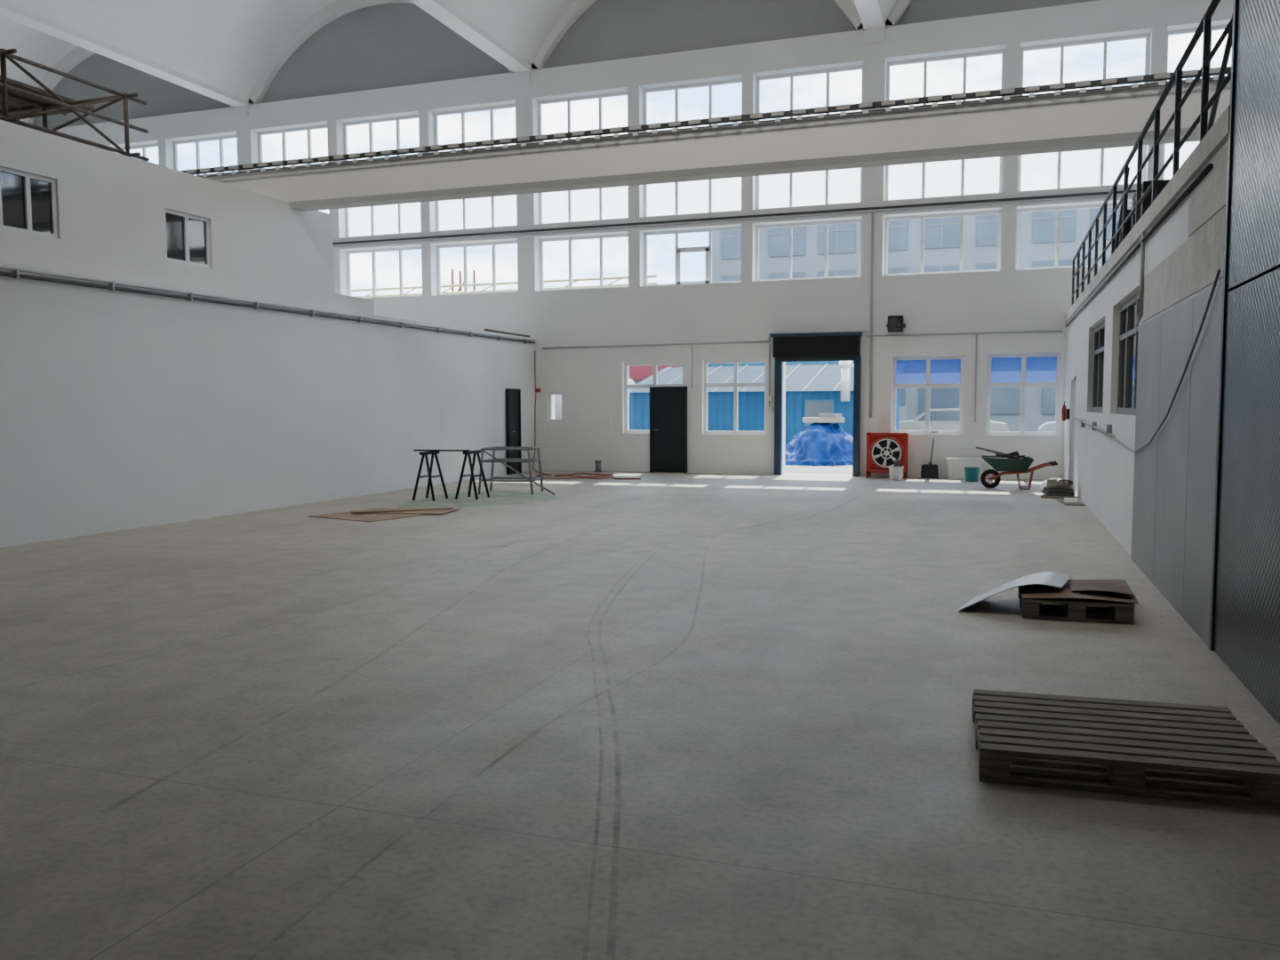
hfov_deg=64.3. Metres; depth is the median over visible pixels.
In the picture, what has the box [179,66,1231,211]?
beam
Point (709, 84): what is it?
window
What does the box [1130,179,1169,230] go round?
ventilation unit
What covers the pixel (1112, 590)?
sheet
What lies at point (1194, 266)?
wall panel
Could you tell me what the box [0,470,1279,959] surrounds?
floor
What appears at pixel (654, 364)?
window
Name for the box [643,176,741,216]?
window
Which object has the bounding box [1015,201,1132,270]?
window
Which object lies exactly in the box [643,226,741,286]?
window
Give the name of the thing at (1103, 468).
wall
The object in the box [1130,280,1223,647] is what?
panel
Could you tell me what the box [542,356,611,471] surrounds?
trim
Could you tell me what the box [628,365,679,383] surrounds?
red-roofed lean-to
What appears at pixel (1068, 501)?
board
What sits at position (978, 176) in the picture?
window
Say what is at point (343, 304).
trim
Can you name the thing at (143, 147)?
window
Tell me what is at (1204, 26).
railing
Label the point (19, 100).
frame
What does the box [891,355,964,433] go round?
window
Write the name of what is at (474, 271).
lattice mast
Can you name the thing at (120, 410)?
wall
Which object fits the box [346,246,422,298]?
window
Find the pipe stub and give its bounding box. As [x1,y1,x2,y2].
[594,460,602,471]
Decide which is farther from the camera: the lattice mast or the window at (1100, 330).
the lattice mast
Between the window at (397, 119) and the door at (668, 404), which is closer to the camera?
the door at (668, 404)
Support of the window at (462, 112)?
in the wall at (1007, 299)
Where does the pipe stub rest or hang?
on the floor
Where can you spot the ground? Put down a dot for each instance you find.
(792, 469)
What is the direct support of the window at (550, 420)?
in the wall at (1007, 299)
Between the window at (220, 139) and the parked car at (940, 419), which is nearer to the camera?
the window at (220, 139)
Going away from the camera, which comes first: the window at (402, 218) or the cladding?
the cladding
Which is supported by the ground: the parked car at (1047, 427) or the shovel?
the parked car at (1047, 427)
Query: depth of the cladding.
5.80 m
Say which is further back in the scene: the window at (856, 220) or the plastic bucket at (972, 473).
the window at (856, 220)
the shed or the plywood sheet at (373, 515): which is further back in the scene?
the shed
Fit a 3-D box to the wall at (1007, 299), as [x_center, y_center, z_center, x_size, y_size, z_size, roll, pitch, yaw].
[1.229,-5.056,24.054,42.660,9.760,0.450,1,4,19]
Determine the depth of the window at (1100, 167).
21.31 m
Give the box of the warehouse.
[707,360,853,366]
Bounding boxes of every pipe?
[0,265,535,343]
[483,328,530,337]
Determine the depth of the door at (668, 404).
24.19 m
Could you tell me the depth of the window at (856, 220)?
23.25 m
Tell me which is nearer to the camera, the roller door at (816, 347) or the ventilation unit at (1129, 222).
the ventilation unit at (1129, 222)
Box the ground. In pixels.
[784,464,852,474]
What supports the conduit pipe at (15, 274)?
attached to the wall at (120, 410)
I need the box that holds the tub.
[945,457,984,479]
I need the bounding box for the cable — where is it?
[1065,163,1220,452]
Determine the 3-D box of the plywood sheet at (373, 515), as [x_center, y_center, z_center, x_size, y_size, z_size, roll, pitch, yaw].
[-3.668,0.479,15.186,1.531,0.048,1.900,3,5,33]
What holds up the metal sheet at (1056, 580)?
on the floor
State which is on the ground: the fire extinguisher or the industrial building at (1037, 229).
the industrial building at (1037, 229)
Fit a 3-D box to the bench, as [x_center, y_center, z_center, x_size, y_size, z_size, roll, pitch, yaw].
[-2.163,-0.180,18.692,1.558,0.837,0.840,1,4,15]
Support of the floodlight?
attached to the wall at (1007, 299)
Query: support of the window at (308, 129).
in the wall at (1007, 299)
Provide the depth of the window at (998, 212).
22.23 m
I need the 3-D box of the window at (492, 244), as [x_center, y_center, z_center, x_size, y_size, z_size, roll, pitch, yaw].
[-4.096,-5.390,26.003,2.450,1.320,0.080,1,4,19]
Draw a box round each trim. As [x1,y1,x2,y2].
[0,120,537,341]
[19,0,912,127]
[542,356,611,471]
[1064,104,1230,322]
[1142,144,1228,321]
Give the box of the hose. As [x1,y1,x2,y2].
[532,350,640,479]
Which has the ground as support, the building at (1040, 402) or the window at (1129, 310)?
the building at (1040, 402)
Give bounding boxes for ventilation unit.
[1116,209,1131,246]
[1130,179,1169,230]
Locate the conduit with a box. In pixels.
[332,189,1135,423]
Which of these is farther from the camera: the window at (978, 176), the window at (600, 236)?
the window at (600, 236)
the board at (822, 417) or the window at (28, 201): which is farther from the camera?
the board at (822, 417)
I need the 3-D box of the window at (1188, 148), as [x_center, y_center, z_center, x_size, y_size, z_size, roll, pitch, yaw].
[11.785,-6.698,20.367,2.450,1.400,0.080,1,4,19]
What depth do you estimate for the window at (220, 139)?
28.58 m
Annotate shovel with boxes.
[920,431,937,479]
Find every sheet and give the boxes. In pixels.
[308,506,460,521]
[394,489,561,507]
[958,571,1071,610]
[1019,576,1139,604]
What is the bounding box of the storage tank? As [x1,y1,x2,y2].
[554,378,635,429]
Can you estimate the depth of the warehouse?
42.05 m
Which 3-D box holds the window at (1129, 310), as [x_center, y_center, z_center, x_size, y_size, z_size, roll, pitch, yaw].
[5.693,-1.431,11.720,0.080,1.360,2.520,1,4,19]
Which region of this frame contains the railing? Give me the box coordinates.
[1071,0,1232,305]
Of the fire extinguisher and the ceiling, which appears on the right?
the fire extinguisher
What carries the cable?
attached to the wall at (1103, 468)
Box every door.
[505,388,521,474]
[649,386,687,472]
[770,331,862,476]
[1068,376,1076,488]
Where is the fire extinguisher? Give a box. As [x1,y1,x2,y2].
[1061,401,1069,420]
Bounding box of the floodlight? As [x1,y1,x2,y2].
[886,315,905,332]
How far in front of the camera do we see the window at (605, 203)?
24.95 m
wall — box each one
[0,127,334,309]
[0,268,539,547]
[32,0,1099,130]
[49,0,1233,479]
[1063,140,1232,555]
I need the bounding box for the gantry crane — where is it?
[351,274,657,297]
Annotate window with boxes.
[0,166,57,238]
[120,143,158,157]
[164,208,210,268]
[173,135,236,175]
[257,124,327,168]
[320,209,329,214]
[343,114,418,160]
[344,202,420,237]
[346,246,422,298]
[433,104,515,149]
[435,194,516,231]
[436,240,517,295]
[537,91,627,139]
[538,185,628,223]
[539,232,628,290]
[548,392,563,422]
[624,361,684,432]
[643,78,741,132]
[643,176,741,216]
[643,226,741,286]
[704,359,767,434]
[755,168,862,209]
[755,218,861,281]
[756,64,863,120]
[883,209,1001,275]
[884,156,1003,200]
[886,48,1005,104]
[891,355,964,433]
[985,352,1061,435]
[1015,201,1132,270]
[1016,144,1146,191]
[1019,32,1150,95]
[1092,320,1104,412]
[1116,291,1139,415]
[1162,141,1199,179]
[1165,24,1226,81]
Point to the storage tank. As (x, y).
(557, 397)
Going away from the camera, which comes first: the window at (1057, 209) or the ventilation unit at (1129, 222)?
the ventilation unit at (1129, 222)
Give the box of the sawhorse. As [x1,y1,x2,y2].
[412,449,489,501]
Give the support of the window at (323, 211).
in the wall at (1007, 299)
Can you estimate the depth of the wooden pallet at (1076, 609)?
7.53 m
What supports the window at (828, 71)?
in the wall at (1007, 299)
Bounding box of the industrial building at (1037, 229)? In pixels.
[712,206,1131,421]
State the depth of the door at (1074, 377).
18.74 m
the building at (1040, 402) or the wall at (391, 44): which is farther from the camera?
the building at (1040, 402)
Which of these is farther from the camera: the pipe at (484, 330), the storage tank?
the storage tank
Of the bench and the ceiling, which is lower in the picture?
the bench
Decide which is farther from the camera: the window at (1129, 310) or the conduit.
the conduit
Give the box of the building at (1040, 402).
[905,386,1055,431]
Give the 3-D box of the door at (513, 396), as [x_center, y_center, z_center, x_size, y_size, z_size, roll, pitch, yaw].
[-2.965,-1.144,23.971,0.110,2.000,0.630,1,4,19]
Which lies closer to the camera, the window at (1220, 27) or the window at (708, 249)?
the window at (1220, 27)
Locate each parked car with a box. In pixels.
[898,408,1009,431]
[1037,421,1055,431]
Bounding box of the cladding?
[1208,0,1279,724]
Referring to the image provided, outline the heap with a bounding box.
[784,422,852,465]
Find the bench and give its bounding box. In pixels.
[478,446,555,495]
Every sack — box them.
[1040,477,1061,490]
[1040,479,1074,498]
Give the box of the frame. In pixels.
[0,48,162,166]
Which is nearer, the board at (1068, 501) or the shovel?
the board at (1068, 501)
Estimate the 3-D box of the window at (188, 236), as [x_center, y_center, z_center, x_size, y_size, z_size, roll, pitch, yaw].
[-6.469,-3.424,14.486,0.070,0.720,0.880,1,4,19]
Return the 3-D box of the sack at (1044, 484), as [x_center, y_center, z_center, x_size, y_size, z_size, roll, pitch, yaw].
[7.494,0.092,18.362,0.504,0.280,0.728,1,4,19]
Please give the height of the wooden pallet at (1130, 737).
0.144 m
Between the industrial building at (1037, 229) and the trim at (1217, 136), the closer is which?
the trim at (1217, 136)
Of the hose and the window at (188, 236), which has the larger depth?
the hose
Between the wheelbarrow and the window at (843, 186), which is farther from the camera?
the window at (843, 186)
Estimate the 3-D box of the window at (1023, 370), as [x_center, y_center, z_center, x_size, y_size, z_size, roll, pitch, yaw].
[8.201,-1.831,21.788,1.470,1.750,0.080,1,4,19]
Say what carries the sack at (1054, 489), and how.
on the floor
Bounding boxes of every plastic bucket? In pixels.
[888,458,903,480]
[964,466,980,481]
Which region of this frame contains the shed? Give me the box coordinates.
[628,360,899,447]
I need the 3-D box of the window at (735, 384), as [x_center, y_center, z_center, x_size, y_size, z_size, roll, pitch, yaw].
[2.246,-1.946,23.857,1.540,1.740,0.080,1,4,19]
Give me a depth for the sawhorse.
17.47 m
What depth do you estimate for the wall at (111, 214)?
13.86 m
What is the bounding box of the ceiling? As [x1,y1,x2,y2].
[0,0,897,123]
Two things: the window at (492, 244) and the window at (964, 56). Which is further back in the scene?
the window at (492, 244)
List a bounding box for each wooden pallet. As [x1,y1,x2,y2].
[971,688,1279,809]
[1017,586,1135,624]
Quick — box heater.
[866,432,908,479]
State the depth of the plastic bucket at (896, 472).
21.50 m
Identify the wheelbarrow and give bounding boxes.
[976,446,1057,489]
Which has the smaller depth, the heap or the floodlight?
the floodlight
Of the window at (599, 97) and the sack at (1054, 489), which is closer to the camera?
the sack at (1054, 489)
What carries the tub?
on the floor
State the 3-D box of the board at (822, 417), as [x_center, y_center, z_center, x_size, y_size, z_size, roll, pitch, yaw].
[5.042,-1.707,27.979,1.100,0.240,0.743,0,4,7]
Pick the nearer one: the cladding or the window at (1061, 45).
the cladding
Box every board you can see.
[802,413,844,422]
[1056,497,1084,505]
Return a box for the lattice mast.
[451,268,475,291]
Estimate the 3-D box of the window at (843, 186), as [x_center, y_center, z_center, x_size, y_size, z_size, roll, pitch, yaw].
[3.841,-6.872,23.124,2.450,1.400,0.080,1,4,19]

